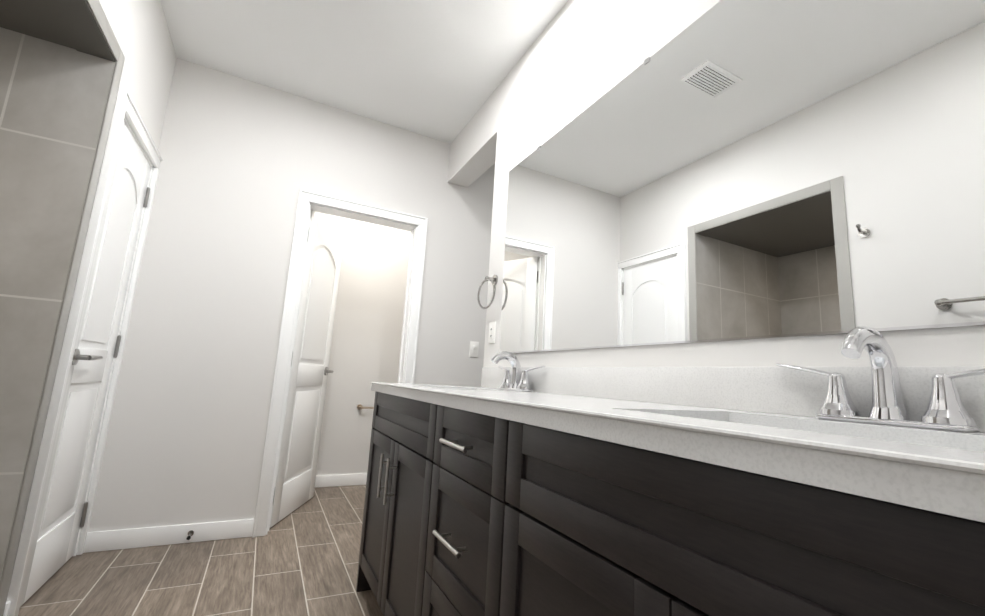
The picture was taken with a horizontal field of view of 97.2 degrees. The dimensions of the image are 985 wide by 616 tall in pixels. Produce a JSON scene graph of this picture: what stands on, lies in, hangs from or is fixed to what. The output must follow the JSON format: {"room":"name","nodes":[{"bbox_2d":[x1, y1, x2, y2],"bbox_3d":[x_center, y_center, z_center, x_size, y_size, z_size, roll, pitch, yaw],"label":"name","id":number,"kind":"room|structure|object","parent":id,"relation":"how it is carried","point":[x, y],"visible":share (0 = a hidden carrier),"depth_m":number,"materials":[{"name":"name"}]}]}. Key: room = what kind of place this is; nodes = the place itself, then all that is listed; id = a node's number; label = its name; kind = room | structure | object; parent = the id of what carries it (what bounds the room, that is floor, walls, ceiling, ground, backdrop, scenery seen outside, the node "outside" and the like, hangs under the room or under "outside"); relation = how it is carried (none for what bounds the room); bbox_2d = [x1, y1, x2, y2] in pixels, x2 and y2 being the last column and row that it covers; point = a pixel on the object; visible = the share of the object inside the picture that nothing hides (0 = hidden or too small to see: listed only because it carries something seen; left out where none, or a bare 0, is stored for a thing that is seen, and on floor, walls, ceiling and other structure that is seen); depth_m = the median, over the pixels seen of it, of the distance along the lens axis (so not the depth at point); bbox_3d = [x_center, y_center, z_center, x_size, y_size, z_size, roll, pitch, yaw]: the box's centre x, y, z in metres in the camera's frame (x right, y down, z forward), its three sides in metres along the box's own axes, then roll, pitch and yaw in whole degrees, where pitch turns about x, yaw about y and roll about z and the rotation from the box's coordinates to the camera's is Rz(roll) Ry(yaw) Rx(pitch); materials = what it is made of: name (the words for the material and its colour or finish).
{"room":"bathroom","nodes":[
{"label":"bathroom","id":0,"kind":"room"},
{"bbox_2d":[6,0,176,601],"bbox_3d":[-1.882,-0.186,2.086,0.120,2.740,2.890,8,-11,-26],"label":"wall","id":1,"kind":"structure","parent":0,"point":[148,80],"depth_m":2.10,"materials":[{"name":"white paint"}]},
{"bbox_2d":[7,87,162,615],"bbox_3d":[-1.860,0.127,1.986,0.148,2.093,0.756,8,-11,-26],"label":"door frame","id":2,"kind":"structure","parent":1,"relation":"attached to","point":[126,110],"depth_m":1.78,"materials":[{"name":"white paint"}]},
{"bbox_2d":[20,121,150,606],"bbox_3d":[-1.845,0.163,1.997,0.167,2.012,0.616,8,-11,-26],"label":"door","id":3,"kind":"structure","parent":1,"relation":"in","point":[62,515],"depth_m":1.99,"materials":[{"name":"white paint"}]},
{"bbox_2d":[18,485,383,615],"bbox_3d":[-0.474,1.157,1.016,4.350,0.100,5.800,8,-11,-26],"label":"floor","id":4,"kind":"structure","parent":0,"point":[302,560],"depth_m":1.98,"materials":[{"name":"brown tile"}]},
{"bbox_2d":[356,386,984,615],"bbox_3d":[0.149,0.724,1.166,0.613,0.870,2.152,8,-11,-26],"label":"bathroom vanity","id":5,"kind":"object","parent":4,"relation":"on","point":[515,489],"depth_m":0.61,"materials":[{"name":"brown wood"}]},
{"bbox_2d":[372,382,984,501],"bbox_3d":[0.182,0.278,1.251,0.593,0.040,2.164,8,-11,-26],"label":"countertop","id":6,"kind":"structure","parent":5,"relation":"on","point":[942,459],"depth_m":0.56,"materials":[{"name":"white stone"}]},
{"bbox_2d":[491,351,545,391],"bbox_3d":[0.064,0.277,1.922,0.160,0.170,0.391,8,-11,-26],"label":"faucet","id":7,"kind":"object","parent":6,"relation":"on","point":[515,378],"depth_m":1.90,"materials":[{"name":"silver metal"}]},
{"bbox_2d":[776,326,984,432],"bbox_3d":[0.667,0.118,0.764,0.160,0.170,0.391,8,-11,-26],"label":"faucet","id":8,"kind":"object","parent":6,"relation":"on","point":[882,397],"depth_m":0.77,"materials":[{"name":"silver metal"}]},
{"bbox_2d":[88,58,494,531],"bbox_3d":[-1.228,-0.030,2.797,4.100,2.740,0.120,8,-11,-26],"label":"wall","id":9,"kind":"structure","parent":0,"point":[186,438],"depth_m":2.59,"materials":[{"name":"white paint"}]},
{"bbox_2d":[84,519,253,552],"bbox_3d":[-1.698,1.205,2.313,0.753,0.095,0.023,8,-11,-26],"label":"baseboard","id":10,"kind":"structure","parent":9,"relation":"attached to","point":[106,540],"depth_m":2.29,"materials":[{"name":"white paint"}]},
{"bbox_2d":[186,530,193,539],"bbox_3d":[-1.604,1.206,2.301,0.028,0.028,0.082,8,-11,-26],"label":"door stop","id":11,"kind":"object","parent":10,"relation":"attached to","point":[190,533],"visible":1,"depth_m":2.32,"materials":[{"name":"grey metal"}]},
{"bbox_2d":[270,210,342,526],"bbox_3d":[-1.293,0.379,3.107,0.375,2.012,0.666,8,-11,-26],"label":"door","id":12,"kind":"structure","parent":9,"relation":"in","point":[300,442],"depth_m":3.04,"materials":[{"name":"white paint"}]},
{"bbox_2d":[252,189,427,536],"bbox_3d":[-0.954,0.329,2.890,0.866,2.093,0.176,8,-11,-26],"label":"door frame","id":13,"kind":"structure","parent":9,"relation":"attached to","point":[309,201],"depth_m":2.80,"materials":[{"name":"white paint"}]},
{"bbox_2d":[469,341,478,357],"bbox_3d":[-0.136,0.309,3.244,0.072,0.116,0.012,8,-11,-26],"label":"light switch","id":14,"kind":"object","parent":9,"relation":"attached to","point":[474,348],"visible":1,"depth_m":3.24,"materials":[{"name":"white plastic"}]},
{"bbox_2d":[316,212,410,474],"bbox_3d":[-1.175,0.170,3.978,3.145,2.740,0.120,8,-11,-26],"label":"wall","id":15,"kind":"structure","parent":0,"point":[367,334],"depth_m":3.91,"materials":[{"name":"white paint"}]},
{"bbox_2d":[315,473,366,487],"bbox_3d":[-1.218,1.464,3.702,2.905,0.095,0.013,8,-11,-26],"label":"baseboard","id":16,"kind":"structure","parent":15,"relation":"attached to","point":[361,478],"depth_m":3.66,"materials":[{"name":"white paint"}]},
{"bbox_2d":[357,404,373,409],"bbox_3d":[-1.060,0.877,3.826,0.248,0.048,0.082,8,-11,-26],"label":"paper holder","id":17,"kind":"object","parent":15,"relation":"attached to","point":[359,406],"visible":0.6,"depth_m":3.79,"materials":[{"name":"silver metal"}]},
{"bbox_2d":[160,0,567,143],"bbox_3d":[-0.316,-1.640,1.483,4.350,0.100,5.800,8,-11,-26],"label":"ceiling","id":18,"kind":"structure","parent":0,"point":[440,70],"depth_m":2.43,"materials":[{"name":"white paint"}]},
{"bbox_2d":[448,84,499,187],"bbox_3d":[-0.075,-1.156,3.024,0.167,0.320,0.810,8,-11,-26],"label":"header beam","id":19,"kind":"structure","parent":0,"point":[472,156],"depth_m":2.97,"materials":[{"name":"white paint"}]},
{"bbox_2d":[483,0,720,366],"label":"wall","id":20,"kind":"structure","parent":0,"point":[578,57],"depth_m":2.01,"materials":[{"name":"white paint"}]},
{"bbox_2d":[477,275,497,308],"bbox_3d":[-0.017,-0.088,2.345,0.067,0.196,0.166,8,-11,-26],"label":"towel ring","id":21,"kind":"object","parent":20,"relation":"attached to","point":[494,279],"visible":1,"depth_m":2.35,"materials":[{"name":"grey metal"}]},
{"bbox_2d":[488,321,495,343],"bbox_3d":[-0.004,0.132,2.322,0.010,0.116,0.072,8,-11,-26],"label":"outlet","id":22,"kind":"object","parent":20,"relation":"attached to","point":[492,332],"visible":1,"depth_m":2.31,"materials":[{"name":"white plastic"}]},
{"bbox_2d":[499,0,984,352],"bbox_3d":[0.513,-0.377,1.434,0.008,1.000,1.960,8,-11,-26],"label":"wall mirror","id":23,"kind":"object","parent":20,"relation":"attached to","point":[724,170],"visible":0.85,"depth_m":1.08,"materials":[{"name":"clear glass"}]},
{"bbox_2d":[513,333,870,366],"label":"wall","id":24,"kind":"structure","parent":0,"point":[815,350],"depth_m":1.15,"materials":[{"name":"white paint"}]},
{"bbox_2d":[481,366,984,429],"bbox_3d":[0.443,0.242,1.385,0.020,0.105,2.152,8,-11,-26],"label":"backsplash","id":25,"kind":"structure","parent":0,"relation":"attached to","point":[954,397],"depth_m":0.94,"materials":[{"name":"white stone"}]},
{"bbox_2d":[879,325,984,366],"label":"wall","id":26,"kind":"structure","parent":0,"point":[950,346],"depth_m":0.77,"materials":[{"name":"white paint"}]},
{"bbox_3d":[-2.150,-0.501,0.292,0.120,2.740,1.960,8,-11,-26],"label":"wall","id":27,"kind":"structure","parent":0,"visible":0},
{"bbox_2d":[0,0,124,615],"bbox_3d":[-1.671,-0.157,0.593,1.083,2.215,1.895,8,-11,-26],"label":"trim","id":28,"kind":"structure","parent":27,"relation":"attached to","point":[61,67],"depth_m":1.61,"materials":[{"name":"grey tile"}]}
]}

